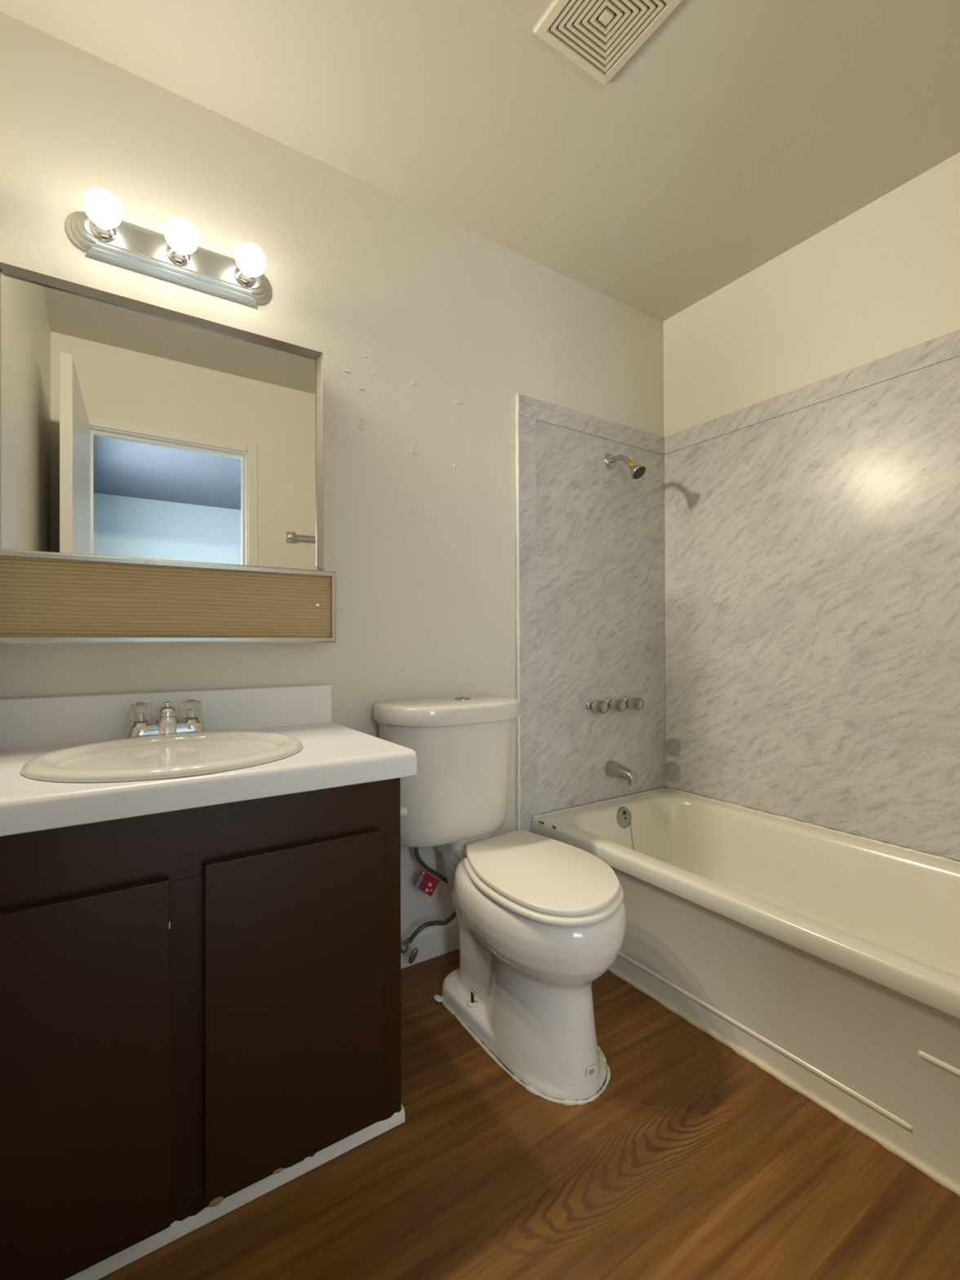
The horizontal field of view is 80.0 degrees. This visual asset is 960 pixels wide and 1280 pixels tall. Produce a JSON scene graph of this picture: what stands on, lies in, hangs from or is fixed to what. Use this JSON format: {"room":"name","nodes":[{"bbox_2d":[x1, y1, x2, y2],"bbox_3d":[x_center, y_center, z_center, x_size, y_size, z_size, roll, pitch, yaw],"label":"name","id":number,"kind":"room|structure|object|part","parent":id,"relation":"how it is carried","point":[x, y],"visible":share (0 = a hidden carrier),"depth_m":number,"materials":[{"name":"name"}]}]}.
{"room":"bathroom","nodes":[
{"label":"bathroom","id":0,"kind":"room"},
{"bbox_2d":[0,11,665,936],"bbox_3d":[-0.155,-0.186,1.939,2.461,2.440,0.104,0,0,-34],"label":"wall","id":1,"kind":"structure","parent":0,"point":[428,329],"depth_m":1.74,"materials":[{"name":"paint"}]},
{"bbox_2d":[0,684,332,749],"bbox_3d":[-0.748,0.200,1.469,0.746,0.138,0.022,0,0,-34],"label":"backsplash","id":2,"kind":"structure","parent":1,"relation":"attached to","point":[55,720],"depth_m":1.39,"materials":[{"name":"laminate"}]},
{"bbox_2d":[0,262,336,643],"bbox_3d":[-0.731,-0.389,1.426,0.726,0.792,0.123,0,0,-34],"label":"medicine cabinet","id":3,"kind":"object","parent":1,"relation":"attached to","point":[162,468],"visible":1,"depth_m":1.35,"materials":[{"name":"metal"}]},
{"bbox_3d":[-0.710,-0.091,1.393,0.712,0.184,0.012,0,0,-34],"label":"tan panel","id":4,"kind":"part","parent":3,"relation":"part of","materials":[{"name":"beige wood"}]},
{"bbox_3d":[-0.706,-0.182,1.388,0.726,0.014,0.030,0,0,-34],"label":"frame","id":5,"kind":"part","parent":3,"relation":"part of","materials":[{"name":"metal"}]},
{"bbox_3d":[-0.705,0.001,1.387,0.726,0.012,0.030,0,0,-34],"label":"frame","id":6,"kind":"part","parent":3,"relation":"part of","materials":[{"name":"metal"}]},
{"bbox_3d":[-0.408,-0.091,1.585,0.012,0.196,0.030,0,0,-34],"label":"frame","id":7,"kind":"part","parent":3,"relation":"part of","materials":[{"name":"metal"}]},
{"bbox_2d":[66,207,271,308],"bbox_3d":[-0.739,-0.972,1.413,0.466,0.112,0.141,0,0,-34],"label":"vanity light","id":8,"kind":"object","parent":1,"relation":"attached to","point":[104,237],"visible":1,"depth_m":1.43,"materials":[{"name":"silver metal"}]},
{"bbox_2d":[88,213,116,241],"bbox_3d":[-0.885,-0.972,1.343,0.054,0.054,0.034,0,0,-34],"label":"socket","id":9,"kind":"object","parent":8,"relation":"attached to","point":[102,228],"depth_m":1.34,"materials":[{"name":"silver metal"}]},
{"bbox_2d":[166,239,190,266],"bbox_3d":[-0.752,-0.972,1.431,0.054,0.054,0.034,0,0,-34],"label":"socket","id":10,"kind":"object","parent":8,"relation":"attached to","point":[178,253],"depth_m":1.43,"materials":[{"name":"silver metal"}]},
{"bbox_2d":[234,262,256,287],"bbox_3d":[-0.620,-0.972,1.519,0.054,0.054,0.034,0,0,-34],"label":"socket","id":11,"kind":"object","parent":8,"relation":"attached to","point":[245,275],"depth_m":1.51,"materials":[{"name":"silver metal"}]},
{"bbox_2d":[400,937,417,964],"bbox_3d":[-0.240,0.934,1.740,0.125,0.070,0.051,0,0,39],"label":"valve","id":12,"kind":"object","parent":1,"relation":"attached to","point":[404,944],"visible":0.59,"depth_m":1.71,"materials":[{"name":"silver metal"}]},
{"bbox_2d":[402,937,410,945],"bbox_3d":[-0.223,0.913,1.728,0.032,0.030,0.017,0,0,8],"label":"outlet","id":13,"kind":"object","parent":12,"relation":"attached to","point":[406,942],"depth_m":1.72,"materials":[{"name":"silver metal"}]},
{"bbox_3d":[-0.200,0.944,1.712,0.031,0.049,0.029,0,0,-34],"label":"valve handle","id":14,"kind":"part","parent":12,"relation":"part of","materials":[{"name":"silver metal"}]},
{"bbox_2d":[408,847,456,942],"bbox_3d":[-0.136,0.758,1.779,0.198,0.311,0.041,0,0,-34],"label":"supply hose","id":15,"kind":"object","parent":12,"relation":"attached to","point":[426,882],"visible":0.75,"depth_m":1.75,"materials":[{"name":"black plastic"}]},
{"bbox_2d":[400,919,459,968],"bbox_3d":[-0.150,0.986,1.871,0.730,0.095,0.012,0,0,-34],"label":"baseboard","id":16,"kind":"structure","parent":1,"relation":"attached to","point":[431,942],"depth_m":1.86,"materials":[{"name":"white paint"}]},
{"bbox_2d":[515,392,665,832],"bbox_3d":[0.472,0.022,2.286,0.820,1.823,0.016,0,0,-34],"label":"panel","id":17,"kind":"object","parent":1,"relation":"attached to","point":[590,535],"visible":0.84,"depth_m":2.25,"materials":[{"name":"grey stone"}]},
{"bbox_2d":[585,698,608,714],"bbox_3d":[0.458,0.259,2.229,0.053,0.053,0.082,0,0,-34],"label":"tub valve","id":18,"kind":"object","parent":17,"relation":"attached to","point":[597,706],"visible":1,"depth_m":2.21,"materials":[{"name":"silver metal"}]},
{"bbox_2d":[604,697,626,711],"bbox_3d":[0.543,0.259,2.285,0.053,0.053,0.082,0,0,-34],"label":"tub valve","id":19,"kind":"object","parent":17,"relation":"attached to","point":[615,704],"visible":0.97,"depth_m":2.26,"materials":[{"name":"silver plastic"}]},
{"bbox_2d":[604,760,637,785],"bbox_3d":[0.566,0.528,2.270,0.064,0.078,0.130,0,0,-34],"label":"tub spout","id":20,"kind":"object","parent":17,"relation":"attached to","point":[612,769],"visible":1,"depth_m":2.25,"materials":[{"name":"silver metal"}]},
{"bbox_2d":[604,453,645,479],"bbox_3d":[0.579,-0.692,2.262,0.068,0.132,0.168,0,0,-34],"label":"shower head","id":21,"kind":"object","parent":17,"relation":"attached to","point":[637,471],"visible":1,"depth_m":2.24},
{"bbox_3d":[0.564,-0.711,2.279,0.021,0.062,0.112,0,0,-34],"label":"arm","id":22,"kind":"part","parent":21,"relation":"part of","materials":[{"name":"silver metal"}]},
{"bbox_2d":[622,696,644,710],"bbox_3d":[0.628,0.259,2.341,0.053,0.053,0.082,0,0,-34],"label":"tub valve","id":23,"kind":"object","parent":17,"relation":"attached to","point":[633,703],"visible":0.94,"depth_m":2.31,"materials":[{"name":"silver plastic"}]},
{"bbox_2d":[0,0,959,321],"bbox_3d":[0.362,-1.460,1.158,2.461,0.100,1.990,0,0,-34],"label":"ceiling","id":24,"kind":"structure","parent":0,"point":[739,132],"depth_m":1.50,"materials":[{"name":"paint"}]},
{"bbox_2d":[532,0,682,85],"bbox_3d":[0.283,-1.402,1.285,0.234,0.014,0.234,0,0,-34],"label":"ceiling vent","id":25,"kind":"object","parent":24,"relation":"in","point":[599,37],"visible":1,"depth_m":1.31,"materials":[{"name":"plastic"}]},
{"bbox_3d":[0.283,-1.401,1.285,0.024,0.010,0.024,0,0,-34],"label":"plate","id":26,"kind":"part","parent":25,"relation":"part of","materials":[{"name":"plastic"}]},
{"bbox_2d":[97,948,959,1279],"bbox_3d":[0.370,1.079,1.149,2.461,0.100,1.990,0,0,-34],"label":"floor","id":27,"kind":"structure","parent":0,"point":[693,1161],"depth_m":1.07,"materials":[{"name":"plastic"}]},
{"bbox_2d":[0,777,407,1279],"bbox_3d":[-0.589,0.662,1.252,0.770,0.740,0.553,0,0,-34],"label":"vanity cabinet","id":28,"kind":"object","parent":27,"relation":"on","point":[200,1007],"visible":0.95,"depth_m":1.00,"materials":[{"name":"brown paint"}]},
{"bbox_3d":[-0.635,0.698,0.904,0.255,0.584,0.022,0,0,-34],"label":"door","id":29,"kind":"part","parent":28,"relation":"part of","materials":[{"name":"brown paint"}]},
{"bbox_2d":[0,684,417,836],"bbox_3d":[-0.600,0.210,1.246,0.747,0.162,0.558,0,0,-34],"label":"countertop","id":30,"kind":"structure","parent":28,"relation":"on","point":[331,754],"depth_m":1.20,"materials":[{"name":"laminate"}]},
{"bbox_2d":[20,731,302,782],"bbox_3d":[-0.625,0.305,1.178,0.502,0.168,0.444,0,0,-34],"label":"sink","id":31,"kind":"object","parent":30,"relation":"in","point":[182,754],"visible":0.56,"depth_m":1.15,"materials":[{"name":"ceramic"}]},
{"bbox_2d":[126,699,204,738],"bbox_3d":[-0.756,0.193,1.381,0.167,0.092,0.064,0,0,-34],"label":"sink faucet","id":32,"kind":"object","parent":30,"relation":"on","point":[166,722],"visible":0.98,"depth_m":1.36,"materials":[{"name":"silver metal"}]},
{"bbox_3d":[-0.803,0.203,1.355,0.057,0.025,0.057,0,0,-34],"label":"handle","id":33,"kind":"part","parent":32,"relation":"part of","materials":[{"name":"silver metal"}]},
{"bbox_3d":[-0.803,0.170,1.355,0.048,0.039,0.046,0,0,-34],"label":"knob","id":34,"kind":"part","parent":32,"relation":"part of","materials":[{"name":"clear plastic"}]},
{"bbox_3d":[-0.758,0.219,1.384,0.167,0.040,0.054,0,0,-34],"label":"plate","id":35,"kind":"part","parent":32,"relation":"part of","materials":[{"name":"silver metal"}]},
{"bbox_3d":[-0.755,0.204,1.380,0.072,0.045,0.062,0,0,-34],"label":"spout","id":36,"kind":"part","parent":32,"relation":"part of","materials":[{"name":"silver metal"}]},
{"bbox_3d":[-0.749,0.153,1.371,0.015,0.013,0.015,0,0,-34],"label":"lift rod","id":37,"kind":"part","parent":32,"relation":"part of","materials":[{"name":"silver metal"}]},
{"bbox_3d":[-0.713,0.170,1.414,0.048,0.039,0.046,0,0,-34],"label":"knob","id":38,"kind":"part","parent":32,"relation":"part of","materials":[{"name":"clear plastic"}]},
{"bbox_3d":[-0.713,0.203,1.414,0.057,0.025,0.057,0,0,-34],"label":"handle","id":39,"kind":"part","parent":32,"relation":"part of","materials":[{"name":"silver metal"}]},
{"bbox_3d":[-0.346,0.690,1.096,0.332,0.595,0.022,0,0,-34],"label":"door","id":40,"kind":"part","parent":28,"relation":"part of","materials":[{"name":"brown paint"}]},
{"bbox_2d":[373,694,626,1106],"bbox_3d":[0.061,0.608,1.567,0.492,0.854,0.712,0,0,-34],"label":"toilet","id":41,"kind":"object","parent":27,"relation":"on","point":[540,918],"visible":1,"depth_m":1.46,"materials":[{"name":"ceramic"}]},
{"bbox_3d":[-0.080,0.422,1.761,0.444,0.358,0.222,0,0,-34],"label":"tank","id":42,"kind":"part","parent":41,"relation":"part of","materials":[{"name":"ceramic"}]},
{"bbox_3d":[-0.075,0.214,1.754,0.471,0.056,0.253,0,0,-34],"label":"tank lid","id":43,"kind":"part","parent":41,"relation":"part of","materials":[{"name":"ceramic"}]},
{"bbox_2d":[466,999,478,1008],"bbox_3d":[-0.020,0.984,1.550,0.031,0.006,0.031,0,0,-34],"label":"washer","id":44,"kind":"object","parent":41,"relation":"in","point":[471,1003],"depth_m":1.54,"materials":[{"name":"white plastic"}]},
{"bbox_3d":[0.110,0.814,1.589,0.380,0.436,0.698,0,0,-34],"label":"bowl","id":45,"kind":"part","parent":41,"relation":"part of","materials":[{"name":"ceramic"}]},
{"bbox_3d":[0.159,0.608,1.532,0.351,0.014,0.517,0,0,-34],"label":"lid","id":46,"kind":"part","parent":41,"relation":"part of","materials":[{"name":"plastic"}]},
{"bbox_3d":[0.165,0.627,1.524,0.371,0.016,0.518,0,0,-34],"label":"seat","id":47,"kind":"part","parent":41,"relation":"part of","materials":[{"name":"plastic"}]},
{"bbox_2d":[589,1068,594,1075],"bbox_3d":[0.251,0.972,1.289,0.016,0.009,0.002,0,0,-28],"label":"print","id":48,"kind":"object","parent":41,"relation":"on","point":[591,1070],"depth_m":1.29},
{"bbox_2d":[531,786,959,1196],"bbox_3d":[0.921,0.837,1.660,0.756,0.401,1.522,0,0,-34],"label":"bathtub","id":49,"kind":"object","parent":27,"relation":"on","point":[827,960],"visible":0.87,"depth_m":1.50,"materials":[{"name":"ceramic"}]},
{"bbox_3d":[0.561,0.695,2.233,0.084,0.084,0.021,0,0,-34],"label":"overflow plate","id":50,"kind":"part","parent":49,"relation":"part of","materials":[{"name":"silver metal"}]},
{"bbox_2d":[663,151,959,862],"bbox_3d":[1.345,-0.191,1.814,0.100,2.440,1.770,0,0,-34],"label":"wall","id":51,"kind":"structure","parent":0,"point":[882,280],"depth_m":1.96,"materials":[{"name":"paint"}]},
{"bbox_2d":[664,328,959,861],"bbox_3d":[1.234,-0.127,1.880,0.011,1.533,1.523,0,0,-34],"label":"panel","id":52,"kind":"object","parent":51,"relation":"attached to","point":[812,531],"visible":1,"depth_m":1.96,"materials":[{"name":"grey stone"}]}
]}

